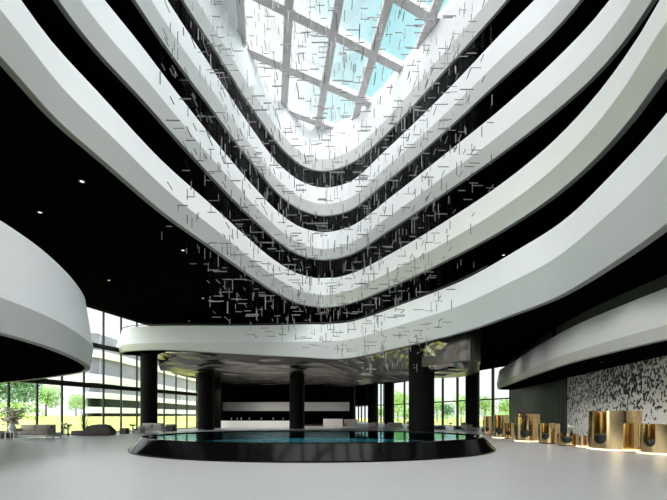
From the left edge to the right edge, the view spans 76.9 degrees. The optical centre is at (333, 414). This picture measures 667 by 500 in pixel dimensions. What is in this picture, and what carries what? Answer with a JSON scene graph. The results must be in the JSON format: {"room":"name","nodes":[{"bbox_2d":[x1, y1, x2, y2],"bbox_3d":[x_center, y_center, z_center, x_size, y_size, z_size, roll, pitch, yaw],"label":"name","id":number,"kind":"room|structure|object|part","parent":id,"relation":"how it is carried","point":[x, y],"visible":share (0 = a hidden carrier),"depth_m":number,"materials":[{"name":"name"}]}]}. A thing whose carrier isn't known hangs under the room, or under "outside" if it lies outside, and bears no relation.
{"room":"hotel atrium lobby","nodes":[
{"label":"hotel atrium lobby","id":0,"kind":"room"},
{"bbox_2d":[0,221,92,382],"bbox_3d":[-17.526,-3.610,9.364,18.787,3.020,34.058,0,0,14],"label":"mezzanine","id":1,"kind":"object","parent":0,"point":[45,332],"visible":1,"depth_m":13.10,"materials":[{"name":"white paint"}]},
{"bbox_3d":[-17.081,-2.114,9.644,17.493,0.028,33.843,0,0,12],"label":"edge trim","id":2,"kind":"part","parent":1,"relation":"part of","materials":[{"name":"grey paint"}]},
{"bbox_2d":[221,0,237,27],"bbox_3d":[-6.536,-25.245,24.990,2.023,0.550,4.225,0,0,0],"label":"ceiling","id":3,"kind":"structure","parent":0,"point":[229,6],"depth_m":25.86,"materials":[{"name":"white paint"}]},
{"bbox_2d":[160,0,494,381],"bbox_3d":[-0.233,-13.319,20.921,15.902,23.201,13.611,0,0,2],"label":"sculpture","id":4,"kind":"object","parent":3,"relation":"hanging from","point":[424,45],"visible":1,"depth_m":19.74,"materials":[{"name":"silver metal"}]},
{"bbox_3d":[-0.474,-12.976,14.620,0.578,0.032,0.032,0,0,1],"label":"rod","id":5,"kind":"part","parent":4,"relation":"part of","materials":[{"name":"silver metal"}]},
{"bbox_2d":[7,265,487,437],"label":"window","id":6,"kind":"structure","parent":0,"point":[103,386],"depth_m":37.33,"materials":[{"name":"black metal"}]},
{"bbox_3d":[-24.500,1.560,21.000,0.300,0.080,63.908,0,0,14],"label":"sill","id":7,"kind":"part","parent":6,"relation":"part of","materials":[{"name":"black"}]},
{"bbox_3d":[-4.191,-8.090,34.828,33.728,0.180,8.127,0,0,30],"label":"handrail","id":8,"kind":"part","parent":6,"relation":"part of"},
{"bbox_2d":[196,379,348,426],"bbox_3d":[-5.975,-3.915,75.513,22.150,11.030,47.026,0,0,0],"label":"wall","id":9,"kind":"structure","parent":0,"point":[228,394],"depth_m":75.01,"materials":[{"name":"black paint"}]},
{"bbox_2d":[157,328,479,390],"bbox_3d":[-2.354,-4.394,50.200,28.491,2.811,47.600,0,0,0],"label":"ceiling","id":10,"kind":"structure","parent":0,"point":[457,355],"depth_m":39.46,"materials":[{"name":"grey"}]},
{"bbox_2d":[0,66,666,325],"bbox_3d":[-5.825,-9.882,43.500,53.850,0.896,111.000,0,0,0],"label":"ceiling","id":11,"kind":"structure","parent":0,"point":[98,230],"depth_m":22.45,"materials":[{"name":"black paint"}]},
{"bbox_2d":[0,0,666,307],"bbox_3d":[0.395,-10.715,14.750,19.271,2.570,44.860,0,0,0],"label":"balcony","id":12,"kind":"object","parent":11,"relation":"attached to","point":[28,55],"visible":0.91,"depth_m":17.16,"materials":[{"name":"white paint"}]},
{"bbox_2d":[0,422,666,499],"bbox_3d":[-5.825,1.750,43.500,53.850,0.300,111.000,0,0,0],"label":"floor","id":13,"kind":"structure","parent":0,"point":[72,467],"depth_m":11.49,"materials":[{"name":"concrete"}]},
{"bbox_2d":[0,431,12,439],"bbox_3d":[-21.883,1.325,27.600,1.000,0.550,0.950,0,0,0],"label":"armchair","id":14,"kind":"object","parent":13,"relation":"on","point":[2,433],"visible":0.77,"depth_m":27.63,"materials":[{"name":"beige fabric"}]},
{"bbox_3d":[-21.473,1.339,27.560,0.180,0.289,0.855,0,0,0],"label":"armrest","id":15,"kind":"part","parent":14,"relation":"part of","materials":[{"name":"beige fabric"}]},
{"bbox_2d":[5,431,18,439],"bbox_3d":[-20.974,1.340,27.400,0.600,0.520,0.500,0,0,0],"label":"side table","id":16,"kind":"object","parent":13,"relation":"on","point":[15,431],"visible":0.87,"depth_m":27.49,"materials":[{"name":"white paint"}]},
{"bbox_2d":[0,407,24,431],"bbox_3d":[-20.925,0.281,27.375,1.371,1.597,1.367,0,0,0],"label":"flower bouquet","id":17,"kind":"object","parent":16,"relation":"on","point":[11,417],"visible":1,"depth_m":27.23,"materials":[{"name":"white plant"}]},
{"bbox_2d":[14,424,55,438],"bbox_3d":[-20.360,1.125,28.600,2.350,0.950,0.950,0,0,0],"label":"sofa","id":18,"kind":"object","parent":13,"relation":"on","point":[26,430],"visible":0.9,"depth_m":28.60,"materials":[{"name":"grey fabric"}]},
{"bbox_2d":[15,431,30,434],"bbox_3d":[-20.858,1.220,28.520,0.975,0.238,0.741,0,0,0],"label":"seat cushion","id":19,"kind":"object","parent":18,"relation":"on","point":[20,432],"depth_m":28.16,"materials":[{"name":"beige fabric"}]},
{"bbox_2d":[22,426,35,430],"bbox_3d":[-20.858,0.935,28.795,0.955,0.428,0.200,0,0,0],"label":"cushion","id":20,"kind":"object","parent":18,"relation":"on","point":[24,428],"depth_m":28.69,"materials":[{"name":"beige fabric"}]},
{"bbox_3d":[-20.360,1.410,28.600,2.350,0.142,0.950,0,0,0],"label":"seat","id":21,"kind":"part","parent":18,"relation":"part of","materials":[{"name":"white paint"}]},
{"bbox_2d":[30,431,44,434],"bbox_3d":[-19.863,1.220,28.520,0.975,0.238,0.741,0,0,0],"label":"seat cushion","id":22,"kind":"object","parent":18,"relation":"on","point":[31,432],"depth_m":28.16,"materials":[{"name":"beige fabric"}]},
{"bbox_3d":[-20.360,1.054,28.975,2.350,0.808,0.180,0,0,0],"label":"backrest","id":23,"kind":"part","parent":18,"relation":"part of","materials":[{"name":"beige fabric"}]},
{"bbox_2d":[36,426,50,430],"bbox_3d":[-19.863,0.935,28.795,0.955,0.428,0.200,0,0,0],"label":"cushion","id":24,"kind":"object","parent":18,"relation":"on","point":[38,428],"depth_m":28.69,"materials":[{"name":"beige fabric"}]},
{"bbox_3d":[-19.276,1.149,28.560,0.180,0.499,0.855,0,0,0],"label":"armrest","id":25,"kind":"part","parent":18,"relation":"part of","materials":[{"name":"beige fabric"}]},
{"bbox_2d":[76,411,93,429],"bbox_3d":[-20.205,0.507,33.988,1.610,2.186,1.837,0,0,40],"label":"potted plant","id":26,"kind":"object","parent":13,"relation":"on","point":[83,425],"visible":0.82,"depth_m":33.88,"materials":[{"name":"green plant"}]},
{"bbox_2d":[71,424,115,434],"bbox_3d":[-18.476,1.130,32.400,3.000,0.860,1.000,0,0,0],"label":"chaise longue","id":27,"kind":"object","parent":13,"relation":"on","point":[97,429],"visible":1,"depth_m":32.05,"materials":[{"name":"grey fabric"}]},
{"bbox_3d":[-18.476,1.380,32.400,3.000,0.360,1.000,0,0,0],"label":"seat","id":28,"kind":"part","parent":27,"relation":"part of","materials":[{"name":"grey fabric"}]},
{"bbox_2d":[119,428,128,433],"bbox_3d":[-17.516,1.340,35.200,0.620,0.500,0.550,0,0,0],"label":"ottoman","id":29,"kind":"object","parent":13,"relation":"on","point":[121,430],"visible":0.98,"depth_m":34.92,"materials":[{"name":"grey fabric"}]},
{"bbox_2d":[132,427,144,433],"bbox_3d":[-16.503,1.300,35.600,0.650,0.600,0.950,0,0,0],"label":"armchair","id":30,"kind":"object","parent":13,"relation":"on","point":[139,430],"visible":0.97,"depth_m":35.39,"materials":[{"name":"grey fabric"}]},
{"bbox_2d":[140,353,157,425],"bbox_3d":[-17.571,-2.105,40.000,1.580,7.410,1.580,0,0,0],"label":"column","id":31,"kind":"structure","parent":13,"relation":"on","point":[148,361],"depth_m":39.37,"materials":[{"name":"black paint"}]},
{"bbox_2d":[138,423,164,432],"bbox_3d":[-15.903,1.160,36.800,2.000,0.880,0.950,0,0,0],"label":"sofa","id":32,"kind":"object","parent":13,"relation":"on","point":[149,427],"visible":0.73,"depth_m":36.90,"materials":[{"name":"grey fabric"}]},
{"bbox_2d":[144,424,152,427],"bbox_3d":[-16.313,0.984,36.995,0.787,0.396,0.200,0,0,0],"label":"cushion","id":33,"kind":"object","parent":32,"relation":"on","point":[145,425],"depth_m":36.90,"materials":[{"name":"grey fabric"}]},
{"bbox_3d":[-15.903,1.094,37.175,2.000,0.748,0.180,0,0,0],"label":"backrest","id":34,"kind":"part","parent":32,"relation":"part of","materials":[{"name":"grey fabric"}]},
{"bbox_2d":[153,424,161,427],"bbox_3d":[-15.493,0.984,36.995,0.787,0.396,0.200,0,0,0],"label":"cushion","id":35,"kind":"object","parent":32,"relation":"on","point":[154,425],"depth_m":36.90,"materials":[{"name":"grey fabric"}]},
{"bbox_3d":[-14.993,1.182,36.760,0.180,0.462,0.855,0,0,0],"label":"armrest","id":36,"kind":"part","parent":32,"relation":"part of","materials":[{"name":"grey fabric"}]},
{"bbox_2d":[163,424,176,432],"bbox_3d":[-15.006,1.225,38.500,1.000,0.750,0.950,0,0,0],"label":"armchair","id":37,"kind":"object","parent":13,"relation":"on","point":[169,427],"visible":0.84,"depth_m":38.43,"materials":[{"name":"beige fabric"}]},
{"bbox_2d":[197,374,214,429],"bbox_3d":[-13.661,-2.105,45.000,1.760,7.410,1.760,0,0,0],"label":"column","id":38,"kind":"structure","parent":13,"relation":"on","point":[205,381],"depth_m":44.25,"materials":[{"name":"black paint"}]},
{"bbox_2d":[214,378,220,428],"bbox_3d":[-14.107,-2.105,50.000,1.460,7.410,1.460,0,0,0],"label":"column","id":39,"kind":"structure","parent":13,"relation":"on","point":[217,382],"depth_m":49.47,"materials":[{"name":"black paint"}]},
{"bbox_2d":[221,421,288,427],"bbox_3d":[-9.843,1.160,52.200,8.900,0.880,0.500,0,0,0],"label":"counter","id":40,"kind":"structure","parent":13,"relation":"on","point":[224,424],"depth_m":51.96,"materials":[{"name":"white paint"}]},
{"bbox_2d":[223,402,348,425],"bbox_3d":[-7.000,-0.150,68.225,18.700,3.500,12.750,0,0,0],"label":"gallery","id":41,"kind":"object","parent":13,"relation":"on","point":[227,406],"visible":0.91,"depth_m":61.85,"materials":[{"name":"grey"}]},
{"bbox_2d":[289,375,304,429],"bbox_3d":[-4.085,-2.105,47.000,1.740,7.410,1.740,0,0,0],"label":"column","id":42,"kind":"structure","parent":13,"relation":"on","point":[296,382],"depth_m":46.28,"materials":[{"name":"black paint"}]},
{"bbox_2d":[128,430,495,462],"bbox_3d":[-0.960,1.285,20.900,17.300,0.630,13.800,0,0,0],"label":"reflecting pool","id":43,"kind":"object","parent":13,"relation":"on","point":[255,446],"visible":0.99,"depth_m":15.34,"materials":[{"name":"black stone"}]},
{"bbox_2d":[323,419,342,426],"bbox_3d":[-0.069,1.070,58.000,2.700,1.060,0.900,0,0,0],"label":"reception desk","id":44,"kind":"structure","parent":13,"relation":"on","point":[326,422],"depth_m":57.55,"materials":[{"name":"grey"}]},
{"bbox_2d":[344,419,356,425],"bbox_3d":[2.380,1.100,58.800,1.900,1.000,0.600,0,0,0],"label":"stone bench","id":45,"kind":"object","parent":13,"relation":"on","point":[347,422],"visible":0.8,"depth_m":58.50,"materials":[{"name":"grey stone"}]},
{"bbox_2d":[349,386,354,418],"bbox_3d":[3.216,-2.105,73.000,1.160,7.410,1.160,0,0,0],"label":"column","id":46,"kind":"structure","parent":13,"relation":"on","point":[351,388],"depth_m":72.51,"materials":[{"name":"black paint"}]},
{"bbox_2d":[368,383,377,423],"bbox_3d":[6.207,-2.105,66.000,1.700,7.410,1.700,0,0,0],"label":"column","id":47,"kind":"structure","parent":13,"relation":"on","point":[372,388],"depth_m":65.31,"materials":[{"name":"black paint"}]},
{"bbox_2d":[368,422,377,427],"bbox_3d":[4.984,1.275,53.000,1.200,0.650,0.950,0,0,0],"label":"armchair","id":48,"kind":"object","parent":13,"relation":"on","point":[370,424],"visible":1,"depth_m":52.94,"materials":[{"name":"beige fabric"}]},
{"bbox_2d":[385,382,393,424],"bbox_3d":[9.467,-2.105,71.000,1.660,7.410,1.660,0,0,0],"label":"column","id":49,"kind":"structure","parent":13,"relation":"on","point":[389,386],"depth_m":70.31,"materials":[{"name":"black paint"}]},
{"bbox_2d":[387,422,402,427],"bbox_3d":[7.175,1.240,49.000,1.700,0.720,0.950,0,0,0],"label":"sofa","id":50,"kind":"object","parent":13,"relation":"on","point":[389,424],"visible":1,"depth_m":48.88,"materials":[{"name":"grey fabric"}]},
{"bbox_2d":[409,344,433,431],"bbox_3d":[6.495,-2.105,31.000,1.920,7.410,1.920,0,0,0],"label":"column","id":51,"kind":"structure","parent":13,"relation":"on","point":[421,382],"depth_m":30.20,"materials":[{"name":"black paint"}]},
{"bbox_2d":[434,426,445,428],"bbox_3d":[11.918,1.410,47.000,1.100,0.380,0.700,0,0,0],"label":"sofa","id":52,"kind":"object","parent":13,"relation":"on","point":[435,427],"visible":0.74,"depth_m":46.65,"materials":[{"name":"grey fabric"}]},
{"bbox_2d":[460,422,472,429],"bbox_3d":[14.408,1.210,45.500,0.850,0.780,0.950,0,0,-29],"label":"armchair","id":53,"kind":"object","parent":13,"relation":"on","point":[464,425],"visible":1,"depth_m":45.32,"materials":[{"name":"grey fabric"}]},
{"bbox_2d":[465,368,479,427],"bbox_3d":[17.209,-2.105,52.000,1.740,7.410,1.740,0,0,0],"label":"column","id":54,"kind":"structure","parent":13,"relation":"on","point":[472,382],"depth_m":51.31,"materials":[{"name":"black paint"}]},
{"bbox_2d":[483,416,492,434],"bbox_3d":[12.691,0.850,34.500,0.720,1.500,0.720,0,0,0],"label":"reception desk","id":55,"kind":"object","parent":13,"relation":"on","point":[487,420],"visible":1,"depth_m":34.28,"materials":[{"name":"gold metal"}]},
{"bbox_2d":[492,415,508,437],"bbox_3d":[11.805,0.800,29.600,1.140,1.600,1.140,0,0,0],"label":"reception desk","id":56,"kind":"object","parent":13,"relation":"on","point":[498,420],"visible":0.73,"depth_m":29.35,"materials":[{"name":"gold metal"}]},
{"bbox_2d":[504,423,513,438],"bbox_3d":[11.720,1.065,28.000,0.600,1.070,0.600,0,0,0],"label":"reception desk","id":57,"kind":"object","parent":13,"relation":"on","point":[508,427],"visible":0.98,"depth_m":27.84,"materials":[{"name":"gold metal"}]},
{"bbox_2d":[514,414,539,441],"bbox_3d":[11.917,0.770,25.800,1.500,1.660,1.500,0,0,0],"label":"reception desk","id":58,"kind":"object","parent":13,"relation":"on","point":[530,432],"visible":0.88,"depth_m":25.33,"materials":[{"name":"gold metal"}]},
{"bbox_2d":[517,409,527,429],"bbox_3d":[11.463,0.277,25.563,0.686,1.243,0.543,0,0,0],"label":"flower vase","id":59,"kind":"object","parent":58,"relation":"on","point":[520,413],"visible":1,"depth_m":25.44,"materials":[{"name":"black"}]},
{"bbox_3d":[11.917,1.275,25.800,1.180,0.650,1.180,0,0,0],"label":"dark seat","id":60,"kind":"part","parent":58,"relation":"part of","materials":[{"name":"black leather"}]},
{"bbox_2d":[538,423,559,443],"bbox_3d":[12.109,1.040,23.600,1.100,1.120,1.100,0,0,0],"label":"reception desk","id":61,"kind":"object","parent":13,"relation":"on","point":[547,432],"visible":0.88,"depth_m":23.24,"materials":[{"name":"gold metal"}]},
{"bbox_3d":[12.109,1.325,23.600,0.900,0.550,0.900,0,0,0],"label":"dark seat","id":62,"kind":"part","parent":61,"relation":"part of","materials":[{"name":"black leather"}]},
{"bbox_2d":[557,433,578,445],"bbox_3d":[12.283,1.290,22.000,1.000,0.620,1.000,0,0,0],"label":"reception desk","id":63,"kind":"object","parent":13,"relation":"on","point":[563,439],"visible":0.86,"depth_m":21.72,"materials":[{"name":"gold metal"}]},
{"bbox_3d":[12.283,1.375,22.000,0.800,0.450,0.800,0,0,0],"label":"dark seat","id":64,"kind":"part","parent":63,"relation":"part of","materials":[{"name":"black leather"}]},
{"bbox_2d":[567,425,574,434],"bbox_3d":[12.454,0.783,22.049,0.364,0.523,0.479,0,0,30],"label":"vase","id":65,"kind":"object","parent":63,"relation":"on","point":[568,426],"visible":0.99,"depth_m":21.98,"materials":[{"name":"black"}]},
{"bbox_2d":[576,436,587,446],"bbox_3d":[12.569,1.325,21.200,0.570,0.550,0.570,0,0,0],"label":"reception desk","id":66,"kind":"object","parent":13,"relation":"on","point":[582,441],"visible":0.95,"depth_m":21.03,"materials":[{"name":"gold metal"}]},
{"bbox_2d":[586,411,642,450],"bbox_3d":[13.247,0.705,19.800,2.270,1.790,2.270,0,0,0],"label":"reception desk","id":67,"kind":"object","parent":13,"relation":"on","point":[607,430],"visible":0.88,"depth_m":18.93,"materials":[{"name":"gold metal"}]},
{"bbox_3d":[13.247,1.265,19.800,1.950,0.670,1.950,0,0,0],"label":"dark seat","id":68,"kind":"part","parent":67,"relation":"part of","materials":[{"name":"black leather"}]},
{"bbox_2d":[636,424,666,454],"bbox_3d":[13.682,0.990,17.600,1.620,1.220,1.620,0,0,0],"label":"reception desk","id":69,"kind":"object","parent":13,"relation":"on","point":[652,438],"visible":1,"depth_m":17.31,"materials":[{"name":"gold metal"}]},
{"bbox_3d":[13.682,1.325,17.600,1.300,0.550,1.300,0,0,0],"label":"dark seat","id":70,"kind":"part","parent":69,"relation":"part of","materials":[{"name":"black leather"}]},
{"bbox_2d":[22,0,658,277],"bbox_3d":[0.401,-14.052,14.539,29.881,0.896,54.814,0,0,0],"label":"ceiling","id":71,"kind":"structure","parent":0,"point":[46,13],"depth_m":21.93,"materials":[{"name":"black paint"}]},
{"bbox_2d":[53,0,657,260],"bbox_3d":[0.771,-14.850,14.750,20.317,2.500,44.860,0,0,0],"label":"balcony","id":72,"kind":"object","parent":71,"relation":"attached to","point":[95,22],"visible":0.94,"depth_m":20.28,"materials":[{"name":"white paint"}]},
{"bbox_2d":[180,0,509,171],"bbox_3d":[0.904,-23.470,14.750,20.400,4.140,45.100,0,0,0],"label":"balcony","id":73,"kind":"object","parent":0,"point":[243,61],"visible":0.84,"depth_m":29.33,"materials":[{"name":"white paint"}]},
{"bbox_2d":[168,0,533,187],"bbox_3d":[0.401,-21.652,14.539,29.881,0.496,54.814,0,0,0],"label":"ceiling","id":74,"kind":"structure","parent":0,"point":[512,9],"depth_m":27.88,"materials":[{"name":"black paint"}]},
{"bbox_2d":[105,0,608,231],"bbox_3d":[0.401,-17.952,14.539,29.881,0.896,54.814,0,0,0],"label":"ceiling","id":75,"kind":"structure","parent":0,"point":[587,11],"depth_m":23.53,"materials":[{"name":"black paint"}]},
{"bbox_2d":[132,0,582,216],"bbox_3d":[0.886,-18.775,14.775,20.188,2.550,44.910,0,0,0],"label":"balcony","id":76,"kind":"object","parent":75,"relation":"attached to","point":[541,19],"visible":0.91,"depth_m":24.24,"materials":[{"name":"white paint"}]},
{"bbox_2d":[355,385,359,405],"bbox_3d":[5.456,-5.750,97.078,1.463,7.300,3.955,0,0,0],"label":"wall","id":77,"kind":"structure","parent":0,"point":[357,388],"depth_m":96.57,"materials":[{"name":"black paint"}]},
{"bbox_2d":[360,384,367,405],"bbox_3d":[6.724,-5.750,93.199,1.454,7.300,3.926,0,0,0],"label":"wall","id":78,"kind":"structure","parent":0,"point":[363,388],"depth_m":92.97,"materials":[{"name":"black paint"}]},
{"bbox_2d":[116,113,666,383],"bbox_3d":[0.066,-6.425,34.306,41.369,3.150,89.388,0,0,0],"label":"mezzanine","id":79,"kind":"object","parent":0,"point":[618,234],"visible":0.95,"depth_m":21.57,"materials":[{"name":"white paint"}]},
{"bbox_3d":[2.745,-5.339,18.908,16.593,0.978,61.998,0,0,-33],"label":"edge trim","id":80,"kind":"part","parent":79,"relation":"part of","materials":[{"name":"grey paint"}]},
{"bbox_2d":[355,368,509,426],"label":"window","id":81,"kind":"structure","parent":0,"point":[493,398],"depth_m":61.89,"materials":[{"name":"black metal"}]},
{"bbox_2d":[511,320,566,428],"bbox_3d":[20.174,-3.915,41.977,0.351,11.030,16.156,0,0,8],"label":"wall","id":82,"kind":"structure","parent":0,"point":[566,320],"depth_m":37.10,"materials":[{"name":"black"}]},
{"bbox_2d":[510,379,566,432],"bbox_3d":[19.966,-0.700,42.005,0.131,4.500,16.120,0,0,8],"label":"panelling","id":83,"kind":"object","parent":82,"relation":"attached to","point":[549,399],"visible":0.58,"depth_m":38.78,"materials":[{"name":"black wood"}]},
{"bbox_3d":[20.982,-0.700,49.532,0.080,4.500,0.928,0,0,7],"label":"panel","id":84,"kind":"part","parent":83,"relation":"part of","materials":[{"name":"black wood"}]},
{"bbox_3d":[20.868,-0.700,48.599,0.080,4.500,0.896,0,0,7],"label":"panel","id":85,"kind":"part","parent":83,"relation":"part of","materials":[{"name":"black wood"}]},
{"bbox_3d":[20.751,-0.700,47.649,0.080,4.500,0.961,0,0,7],"label":"panel","id":86,"kind":"part","parent":83,"relation":"part of","materials":[{"name":"black wood"}]},
{"bbox_3d":[20.615,-0.700,46.583,0.080,4.500,1.125,0,0,7],"label":"panel","id":87,"kind":"part","parent":83,"relation":"part of","materials":[{"name":"black wood"}]},
{"bbox_3d":[20.488,-0.700,45.620,0.080,4.500,0.759,0,0,8],"label":"panel","id":88,"kind":"part","parent":83,"relation":"part of","materials":[{"name":"black wood"}]},
{"bbox_3d":[20.377,-0.700,44.806,0.080,4.500,0.835,0,0,8],"label":"panel","id":89,"kind":"part","parent":83,"relation":"part of","materials":[{"name":"black wood"}]},
{"bbox_3d":[20.254,-0.700,43.920,0.080,4.500,0.901,0,0,8],"label":"panel","id":90,"kind":"part","parent":83,"relation":"part of","materials":[{"name":"black wood"}]},
{"bbox_3d":[20.121,-0.700,42.972,0.080,4.500,0.956,0,0,8],"label":"panel","id":91,"kind":"part","parent":83,"relation":"part of","materials":[{"name":"black wood"}]},
{"bbox_3d":[19.980,-0.700,41.974,0.080,4.500,1.000,0,0,8],"label":"panel","id":92,"kind":"part","parent":83,"relation":"part of","materials":[{"name":"black wood"}]},
{"bbox_3d":[19.832,-0.700,40.937,0.080,4.500,1.033,0,0,8],"label":"panel","id":93,"kind":"part","parent":83,"relation":"part of","materials":[{"name":"black wood"}]},
{"bbox_3d":[19.680,-0.700,39.872,0.080,4.500,1.055,0,0,8],"label":"panel","id":94,"kind":"part","parent":83,"relation":"part of","materials":[{"name":"black wood"}]},
{"bbox_3d":[19.524,-0.700,38.790,0.080,4.500,1.065,0,0,8],"label":"panel","id":95,"kind":"part","parent":83,"relation":"part of","materials":[{"name":"black wood"}]},
{"bbox_3d":[19.368,-0.700,37.703,0.080,4.500,1.066,0,0,8],"label":"panel","id":96,"kind":"part","parent":83,"relation":"part of","materials":[{"name":"black wood"}]},
{"bbox_3d":[19.213,-0.700,36.621,0.080,4.500,1.055,0,0,8],"label":"panel","id":97,"kind":"part","parent":83,"relation":"part of","materials":[{"name":"black wood"}]},
{"bbox_3d":[19.061,-0.700,35.556,0.080,4.500,1.033,0,0,8],"label":"panel","id":98,"kind":"part","parent":83,"relation":"part of","materials":[{"name":"black wood"}]},
{"bbox_3d":[18.913,-0.700,34.519,0.080,4.500,1.000,0,0,8],"label":"panel","id":99,"kind":"part","parent":83,"relation":"part of","materials":[{"name":"black wood"}]},
{"bbox_2d":[497,288,666,389],"bbox_3d":[15.798,-4.060,23.331,4.669,2.120,54.664,0,0,6],"label":"mezzanine","id":100,"kind":"object","parent":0,"point":[636,330],"visible":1,"depth_m":21.95,"materials":[{"name":"white paint"}]},
{"bbox_3d":[15.796,-3.014,23.297,4.445,0.028,54.523,0,0,6],"label":"edge trim","id":101,"kind":"part","parent":100,"relation":"part of","materials":[{"name":"grey paint"}]},
{"bbox_2d":[509,275,666,363],"bbox_3d":[15.412,-4.650,20.202,3.109,2.300,48.187,0,0,4],"label":"guard","id":102,"kind":"object","parent":100,"relation":"on","point":[658,284],"visible":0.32,"depth_m":21.26,"materials":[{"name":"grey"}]},
{"bbox_3d":[18.051,-4.650,42.311,0.039,2.300,3.763,0,0,12],"label":"guard panel","id":103,"kind":"part","parent":102,"relation":"part of","materials":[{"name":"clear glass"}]},
{"bbox_3d":[16.255,-4.650,34.314,0.068,2.300,10.686,0,0,13],"label":"guard panel","id":104,"kind":"part","parent":102,"relation":"part of","materials":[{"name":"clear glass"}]},
{"bbox_3d":[14.116,-4.650,20.874,0.470,2.300,14.457,0,0,4],"label":"guard panel","id":105,"kind":"part","parent":102,"relation":"part of","materials":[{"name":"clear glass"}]},
{"bbox_2d":[567,261,666,435],"bbox_3d":[17.232,-3.915,22.003,0.637,11.030,24.226,0,0,8],"label":"wall","id":106,"kind":"structure","parent":0,"point":[641,385],"depth_m":25.32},
{"bbox_3d":[0.401,-25.690,14.539,29.881,0.260,54.814,0,0,0],"label":"ceiling","id":107,"kind":"structure","parent":0,"visible":0},
{"bbox_2d":[236,0,443,129],"bbox_3d":[0.887,-25.340,14.760,20.556,0.460,45.080,0,0,0],"label":"frame","id":108,"kind":"structure","parent":107,"relation":"attached to","point":[432,13],"depth_m":28.78,"materials":[{"name":"grey metal"}]},
{"label":"outside","id":109,"kind":"structure","parent":0,"visible":0},
{"bbox_2d":[0,415,195,433],"bbox_3d":[-85.750,1.100,135.000,128.500,2.000,250.000,0,0,0],"label":"bank","id":110,"kind":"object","parent":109,"point":[114,421],"visible":0.26,"depth_m":58.42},
{"bbox_2d":[0,383,13,401],"bbox_3d":[-50.317,-3.560,61.979,6.151,7.620,5.938,0,0,-27],"label":"tree","id":111,"kind":"object","parent":110,"relation":"on","point":[3,390],"visible":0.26,"depth_m":62.12,"materials":[{"name":"green plant"}]},
{"bbox_2d":[0,378,45,414],"bbox_3d":[-41.207,-3.027,55.960,5.107,6.553,5.290,0,0,22],"label":"tree","id":112,"kind":"object","parent":110,"relation":"on","point":[18,387],"visible":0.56,"depth_m":55.36,"materials":[{"name":"green plant"}]},
{"bbox_2d":[0,402,45,418],"bbox_3d":[-36.739,-0.536,49.018,6.441,2.035,4.334,0,0,0],"label":"shrub","id":113,"kind":"object","parent":110,"relation":"on","point":[2,404],"visible":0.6,"depth_m":48.73,"materials":[{"name":"green plant"}]},
{"bbox_2d":[34,385,64,415],"bbox_3d":[-45.401,-2.430,66.894,3.794,5.360,4.995,0,0,23],"label":"tree","id":114,"kind":"object","parent":110,"relation":"on","point":[48,396],"visible":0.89,"depth_m":66.89,"materials":[{"name":"green plant"}]},
{"bbox_2d":[68,394,87,416],"bbox_3d":[-37.199,-1.484,61.233,2.455,3.468,3.232,0,0,-39],"label":"tree","id":115,"kind":"object","parent":110,"relation":"on","point":[74,401],"visible":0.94,"depth_m":60.77,"materials":[{"name":"green plant"}]},
{"bbox_2d":[85,333,195,416],"bbox_3d":[-42.989,-6.450,120.972,18.574,13.500,108.465,0,0,0],"label":"striped building","id":116,"kind":"structure","parent":110,"relation":"on","point":[93,396],"depth_m":75.04,"materials":[{"name":"white"}]},
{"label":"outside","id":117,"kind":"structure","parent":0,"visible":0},
{"bbox_2d":[129,418,482,430],"bbox_3d":[0.000,2.020,60.000,460.000,0.200,400.000,0,0,0],"label":"lawn","id":118,"kind":"structure","parent":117,"point":[463,419],"depth_m":124.06,"materials":[{"name":"green plant"}]},
{"bbox_2d":[394,408,408,421],"bbox_3d":[15.818,0.151,95.103,6.643,3.582,4.298,0,0,0],"label":"shrub","id":119,"kind":"object","parent":118,"relation":"on","point":[406,412],"visible":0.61,"depth_m":94.70,"materials":[{"name":"green plant"}]},
{"bbox_2d":[394,390,408,419],"bbox_3d":[19.751,-2.745,124.736,8.166,9.329,7.265,0,0,-34],"label":"tree","id":120,"kind":"object","parent":118,"relation":"on","point":[398,399],"visible":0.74,"depth_m":124.21,"materials":[{"name":"green plant"}]},
{"bbox_2d":[434,396,447,421],"bbox_3d":[27.261,-1.578,111.688,5.449,6.997,6.124,0,0,-12],"label":"tree","id":121,"kind":"object","parent":118,"relation":"on","point":[436,409],"visible":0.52,"depth_m":111.29,"materials":[{"name":"green plant"}]},
{"bbox_2d":[439,404,454,421],"bbox_3d":[26.995,-0.442,100.053,3.814,4.725,3.682,0,0,22],"label":"tree","id":122,"kind":"object","parent":118,"relation":"on","point":[448,411],"visible":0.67,"depth_m":99.93,"materials":[{"name":"green plant"}]},
{"bbox_2d":[434,414,464,423],"bbox_3d":[26.538,0.881,91.986,10.486,2.284,7.445,0,0,0],"label":"shrub","id":123,"kind":"object","parent":118,"relation":"on","point":[445,415],"visible":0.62,"depth_m":91.92,"materials":[{"name":"green plant"}]},
{"bbox_2d":[450,394,464,421],"bbox_3d":[35.964,-2.045,117.498,6.941,7.930,6.176,0,0,15],"label":"tree","id":124,"kind":"object","parent":118,"relation":"on","point":[461,403],"visible":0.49,"depth_m":117.21,"materials":[{"name":"green plant"}]},
{"bbox_2d":[480,395,496,415],"bbox_3d":[38.292,-1.578,105.195,5.449,6.997,6.124,0,0,5],"label":"tree","id":125,"kind":"object","parent":118,"relation":"on","point":[483,404],"visible":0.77,"depth_m":104.76,"materials":[{"name":"green plant"}]},
{"bbox_2d":[486,411,508,415],"bbox_3d":[31.668,0.613,80.000,7.121,2.807,5.055,0,0,0],"label":"shrub","id":126,"kind":"object","parent":118,"relation":"on","point":[505,412],"visible":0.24,"depth_m":80.00,"materials":[{"name":"green plant"}]},
{"bbox_2d":[498,399,508,414],"bbox_3d":[36.867,-0.918,88.149,4.879,5.676,5.150,0,0,-44],"label":"tree","id":127,"kind":"object","parent":118,"relation":"on","point":[505,406],"visible":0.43,"depth_m":88.36,"materials":[{"name":"green plant"}]}
]}

